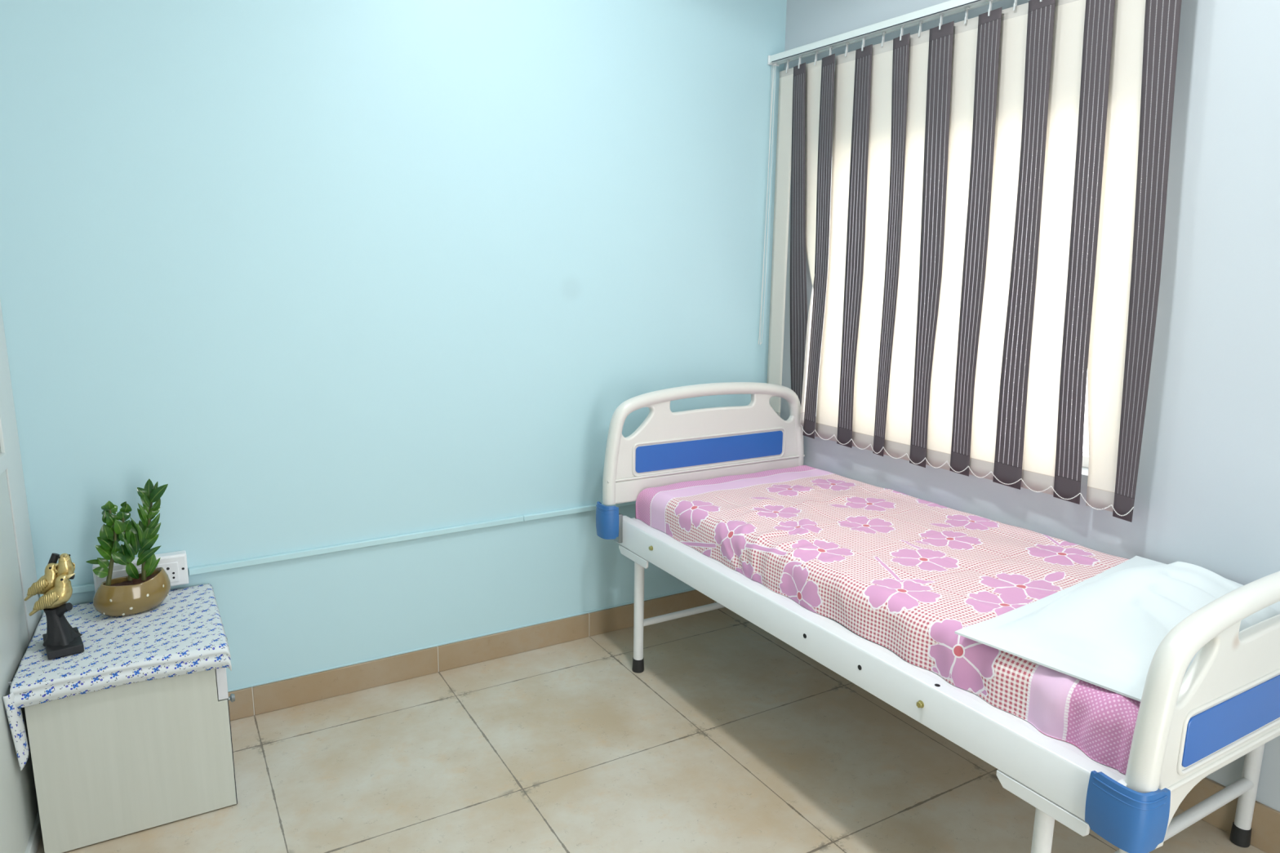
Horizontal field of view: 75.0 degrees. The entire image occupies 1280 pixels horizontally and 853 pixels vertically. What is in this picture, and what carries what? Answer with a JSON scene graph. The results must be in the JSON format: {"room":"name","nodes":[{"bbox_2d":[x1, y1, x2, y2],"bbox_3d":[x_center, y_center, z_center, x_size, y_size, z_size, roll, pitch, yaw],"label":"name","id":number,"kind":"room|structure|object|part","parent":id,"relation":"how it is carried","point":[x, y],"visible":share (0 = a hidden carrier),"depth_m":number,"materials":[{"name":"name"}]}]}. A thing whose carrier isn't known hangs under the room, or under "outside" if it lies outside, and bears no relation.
{"room":"hospital room","nodes":[
{"label":"hospital room","id":0,"kind":"room"},
{"bbox_2d":[0,0,786,689],"bbox_3d":[-0.518,-0.512,2.911,3.400,2.750,0.150,-6,13,-30],"label":"wall","id":1,"kind":"structure","parent":0,"point":[314,273],"depth_m":2.66,"materials":[{"name":"teal paint"}]},
{"bbox_2d":[39,582,94,597],"bbox_3d":[-1.613,0.462,2.355,0.135,0.027,0.016,-6,13,-30],"label":"cable trunking","id":2,"kind":"object","parent":1,"relation":"attached to","point":[86,588],"visible":0.27,"depth_m":2.37,"materials":[{"name":"white plastic"}]},
{"bbox_2d":[92,550,189,591],"bbox_3d":[-1.449,0.430,2.426,0.234,0.095,0.049,-6,13,-30],"label":"switchboard","id":3,"kind":"object","parent":1,"relation":"attached to","point":[175,563],"visible":0.34,"depth_m":2.44,"materials":[{"name":"white plastic"}]},
{"bbox_2d":[136,567,141,573],"bbox_3d":[-1.430,0.434,2.417,0.050,0.060,0.005,-6,13,-30],"label":"switch","id":4,"kind":"object","parent":3,"relation":"attached to","point":[139,569],"depth_m":2.40,"materials":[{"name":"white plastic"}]},
{"bbox_2d":[156,561,179,582],"bbox_3d":[-1.382,0.429,2.444,0.053,0.060,0.006,-6,13,-30],"label":"socket","id":5,"kind":"object","parent":3,"relation":"attached to","point":[172,568],"depth_m":2.45,"materials":[{"name":"white plastic"}]},
{"bbox_2d":[188,515,524,575],"bbox_3d":[-0.890,0.386,2.770,1.076,0.032,0.016,-6,13,-30],"label":"cable trunking","id":6,"kind":"object","parent":1,"relation":"attached to","point":[383,540],"visible":1,"depth_m":2.73,"materials":[{"name":"white plastic"}]},
{"bbox_2d":[227,588,716,720],"bbox_3d":[-0.568,0.812,3.049,2.573,0.096,0.010,-6,13,-30],"label":"baseboard","id":7,"kind":"structure","parent":1,"relation":"attached to","point":[280,695],"depth_m":2.96,"materials":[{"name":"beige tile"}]},
{"bbox_2d":[522,501,635,521],"bbox_3d":[0.054,0.286,3.312,1.108,0.024,0.016,-6,13,-30],"label":"cable trunking","id":8,"kind":"object","parent":1,"relation":"attached to","point":[593,507],"visible":0.48,"depth_m":3.11,"materials":[{"name":"white plastic"}]},
{"bbox_2d":[36,607,1266,852],"bbox_3d":[0.350,1.229,1.500,3.600,0.120,4.100,-6,13,-30],"label":"floor","id":9,"kind":"structure","parent":0,"point":[730,737],"depth_m":2.41,"materials":[{"name":"beige tile"}]},
{"bbox_2d":[24,637,237,852],"bbox_3d":[-1.361,0.767,2.279,0.442,0.448,0.456,-6,13,-30],"label":"nightstand","id":10,"kind":"object","parent":9,"relation":"on","point":[113,762],"visible":0.56,"depth_m":2.08,"materials":[{"name":"beige wood"}]},
{"bbox_2d":[2,583,231,771],"bbox_3d":[-1.372,0.639,2.230,0.475,0.213,0.517,-6,13,-30],"label":"tablecloth","id":11,"kind":"object","parent":10,"relation":"on","point":[184,634],"visible":0.86,"depth_m":2.10,"materials":[{"name":"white fabric"}]},
{"bbox_2d":[24,553,84,659],"bbox_3d":[-1.459,0.436,2.073,0.110,0.243,0.132,-8,14,-39],"label":"bird figurine","id":12,"kind":"object","parent":11,"relation":"on","point":[60,639],"visible":1,"depth_m":2.06,"materials":[{"name":"gold plastic"}]},
{"bbox_2d":[85,479,170,617],"bbox_3d":[-1.402,0.333,2.293,0.211,0.366,0.110,-6,13,-30],"label":"potted plant","id":13,"kind":"object","parent":11,"relation":"on","point":[135,593],"visible":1,"depth_m":2.28,"materials":[{"name":"green plant"}]},
{"bbox_3d":[-1.435,0.329,2.257,0.039,0.211,0.012,-6,13,-30],"label":"stem","id":14,"kind":"part","parent":13,"relation":"part of","materials":[{"name":"green plant"}]},
{"bbox_3d":[-1.407,0.336,2.288,0.011,0.178,0.012,11,15,44],"label":"stem","id":15,"kind":"part","parent":13,"relation":"part of","materials":[{"name":"green plant"}]},
{"bbox_3d":[-1.409,0.460,2.315,0.187,0.108,0.110,-6,13,-30],"label":"pot","id":16,"kind":"part","parent":13,"relation":"part of","materials":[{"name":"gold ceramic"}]},
{"bbox_3d":[-1.363,0.307,2.308,0.050,0.242,0.012,-6,13,-30],"label":"stem","id":17,"kind":"part","parent":13,"relation":"part of","materials":[{"name":"green plant"}]},
{"bbox_3d":[-1.196,0.611,2.348,0.024,0.122,0.455,-6,13,-30],"label":"drawer","id":18,"kind":"part","parent":10,"relation":"part of","materials":[{"name":"white wood"}]},
{"bbox_3d":[-1.113,0.740,2.268,0.020,0.024,0.024,-6,13,-30],"label":"knob","id":19,"kind":"part","parent":10,"relation":"part of","materials":[{"name":"metal"}]},
{"bbox_2d":[595,382,1279,852],"bbox_3d":[0.745,0.482,2.439,1.004,1.004,1.961,-6,13,-30],"label":"hospital bed","id":20,"kind":"object","parent":9,"relation":"on","point":[1225,708],"visible":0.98,"depth_m":1.73,"materials":[{"name":"white metal"}]},
{"bbox_3d":[-0.078,0.360,2.972,0.016,0.105,0.040,-6,13,-30],"label":"socket post","id":21,"kind":"part","parent":20,"relation":"part of","materials":[{"name":"metal"}]},
{"bbox_3d":[-0.024,0.455,2.915,0.008,0.030,0.198,-6,13,-30],"label":"leg plate","id":22,"kind":"part","parent":20,"relation":"part of","materials":[{"name":"white metal"}]},
{"bbox_3d":[-0.004,0.647,2.954,0.035,0.430,0.035,-6,13,-30],"label":"leg","id":23,"kind":"part","parent":20,"relation":"part of","materials":[{"name":"white metal"}]},
{"bbox_3d":[0.274,0.091,3.134,0.670,0.096,0.005,-6,13,-30],"label":"blue panel","id":24,"kind":"part","parent":20,"relation":"part of","materials":[{"name":"plastic"}]},
{"bbox_3d":[0.389,0.522,2.244,0.041,0.095,1.815,-6,13,-30],"label":"rail","id":25,"kind":"part","parent":20,"relation":"part of","materials":[{"name":"white metal"}]},
{"bbox_3d":[0.764,0.717,1.591,0.008,0.030,0.192,-6,13,-30],"label":"leg plate","id":26,"kind":"part","parent":20,"relation":"part of","materials":[{"name":"white metal"}]},
{"bbox_3d":[0.789,0.904,1.656,0.035,0.430,0.035,-6,13,-30],"label":"leg","id":27,"kind":"part","parent":20,"relation":"part of","materials":[{"name":"white metal"}]},
{"bbox_3d":[0.835,0.670,1.456,0.034,0.106,0.016,-6,13,-30],"label":"socket post","id":28,"kind":"part","parent":20,"relation":"part of","materials":[{"name":"white metal"}]},
{"bbox_3d":[1.247,0.530,1.633,0.670,0.096,0.005,-6,13,-30],"label":"blue panel","id":29,"kind":"part","parent":20,"relation":"part of","materials":[{"name":"plastic"}]},
{"bbox_3d":[1.533,0.831,2.084,0.035,0.430,0.035,-6,13,-30],"label":"leg","id":30,"kind":"part","parent":20,"relation":"part of","materials":[{"name":"white metal"}]},
{"bbox_2d":[780,0,1279,812],"bbox_3d":[1.663,-0.292,1.897,0.180,2.750,3.850,-6,13,-32],"label":"wall","id":31,"kind":"structure","parent":0,"point":[1207,495],"depth_m":2.11,"materials":[{"name":"white paint"}]},
{"bbox_2d":[848,127,1148,467],"bbox_3d":[1.108,-0.441,2.800,0.040,0.990,1.175,-6,13,-32],"label":"window","id":32,"kind":"structure","parent":31,"relation":"in","point":[1086,446],"depth_m":2.50,"materials":[{"name":"glass"}]},
{"bbox_2d":[758,0,1182,522],"bbox_3d":[0.984,-0.593,2.685,0.086,1.495,1.721,-6,13,-32],"label":"vertical blind","id":33,"kind":"object","parent":32,"relation":"attached to","point":[908,355],"visible":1,"depth_m":2.55,"materials":[{"name":"white fabric"}]},
{"bbox_3d":[0.503,-0.874,3.340,0.018,1.091,0.022,-6,13,-30],"label":"control chain","id":34,"kind":"part","parent":33,"relation":"part of","materials":[{"name":"white plastic"}]},
{"bbox_3d":[0.511,-0.871,3.335,0.020,1.092,0.007,1,11,3],"label":"control cord","id":35,"kind":"part","parent":33,"relation":"part of","materials":[{"name":"white plastic"}]},
{"bbox_3d":[0.980,-1.286,2.540,0.048,0.028,1.714,-6,13,-32],"label":"head rail","id":36,"kind":"part","parent":33,"relation":"part of","materials":[{"name":"white metal"}]},
{"bbox_3d":[0.976,0.119,2.762,0.003,0.046,1.285,-6,13,-32],"label":"chain","id":37,"kind":"part","parent":33,"relation":"part of","materials":[{"name":"white plastic"}]},
{"bbox_3d":[1.108,-0.441,2.800,0.040,0.990,1.175,-6,13,-32],"label":"frame","id":38,"kind":"part","parent":32,"relation":"part of","materials":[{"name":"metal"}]},
{"bbox_3d":[1.260,-0.394,2.564,0.004,0.920,0.530,-6,13,-32],"label":"pane","id":39,"kind":"part","parent":32,"relation":"part of","materials":[{"name":"clear glass"}]},
{"bbox_2d":[1177,777,1279,852],"bbox_3d":[1.557,1.006,2.110,0.010,0.118,3.786,-6,13,-32],"label":"baseboard","id":40,"kind":"structure","parent":31,"relation":"attached to","point":[1265,824],"depth_m":2.14,"materials":[{"name":"beige tile"}]},
{"bbox_3d":[-0.856,-0.045,0.450,0.350,2.750,3.850,-6,13,-30],"label":"wall","id":41,"kind":"structure","parent":0,"visible":0},
{"bbox_2d":[0,453,8,475],"bbox_3d":[-0.771,0.396,0.501,0.012,0.038,3.610,-5,12,-26],"label":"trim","id":42,"kind":"structure","parent":41,"relation":"attached to","point":[3,459],"depth_m":2.05,"materials":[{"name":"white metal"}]},
{"bbox_2d":[0,343,37,643],"bbox_3d":[-1.607,-0.359,2.046,0.009,2.750,0.106,-5,12,-26],"label":"trim","id":43,"kind":"structure","parent":41,"relation":"attached to","point":[6,443],"depth_m":2.14,"materials":[{"name":"white paint"}]},
{"bbox_2d":[0,470,38,852],"bbox_3d":[-0.777,0.841,0.582,0.007,0.862,3.604,-5,12,-26],"label":"trim","id":44,"kind":"structure","parent":41,"relation":"attached to","point":[19,807],"depth_m":1.98,"materials":[{"name":"laminate"}]},
{"bbox_2d":[0,299,41,624],"bbox_3d":[-1.652,-0.376,2.129,0.006,2.750,0.078,-5,12,-26],"label":"trim","id":45,"kind":"structure","parent":41,"relation":"attached to","point":[2,339],"depth_m":2.22,"materials":[{"name":"white paint"}]},
{"bbox_2d":[25,811,41,852],"bbox_3d":[-0.780,1.290,0.673,0.014,0.045,3.610,-5,12,-26],"label":"trim","id":46,"kind":"structure","parent":41,"relation":"attached to","point":[36,833],"depth_m":2.05,"materials":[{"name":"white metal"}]},
{"bbox_3d":[0.805,0.389,2.452,0.816,0.111,1.748,-6,13,-30],"label":"mattress","id":47,"kind":"object","parent":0,"visible":0},
{"bbox_2d":[635,465,1140,774],"bbox_3d":[0.797,0.376,2.446,0.860,0.139,1.770,-6,13,-30],"label":"bedsheet","id":48,"kind":"object","parent":47,"relation":"on","point":[904,573],"visible":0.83,"depth_m":2.24,"materials":[{"name":"pink fabric"}]},
{"bbox_2d":[954,555,1279,702],"bbox_3d":[1.116,0.374,1.869,0.860,0.115,0.456,-6,13,-30],"label":"pillow","id":49,"kind":"object","parent":48,"relation":"on","point":[1105,630],"visible":0.76,"depth_m":1.74,"materials":[{"name":"white fabric"}]}
]}

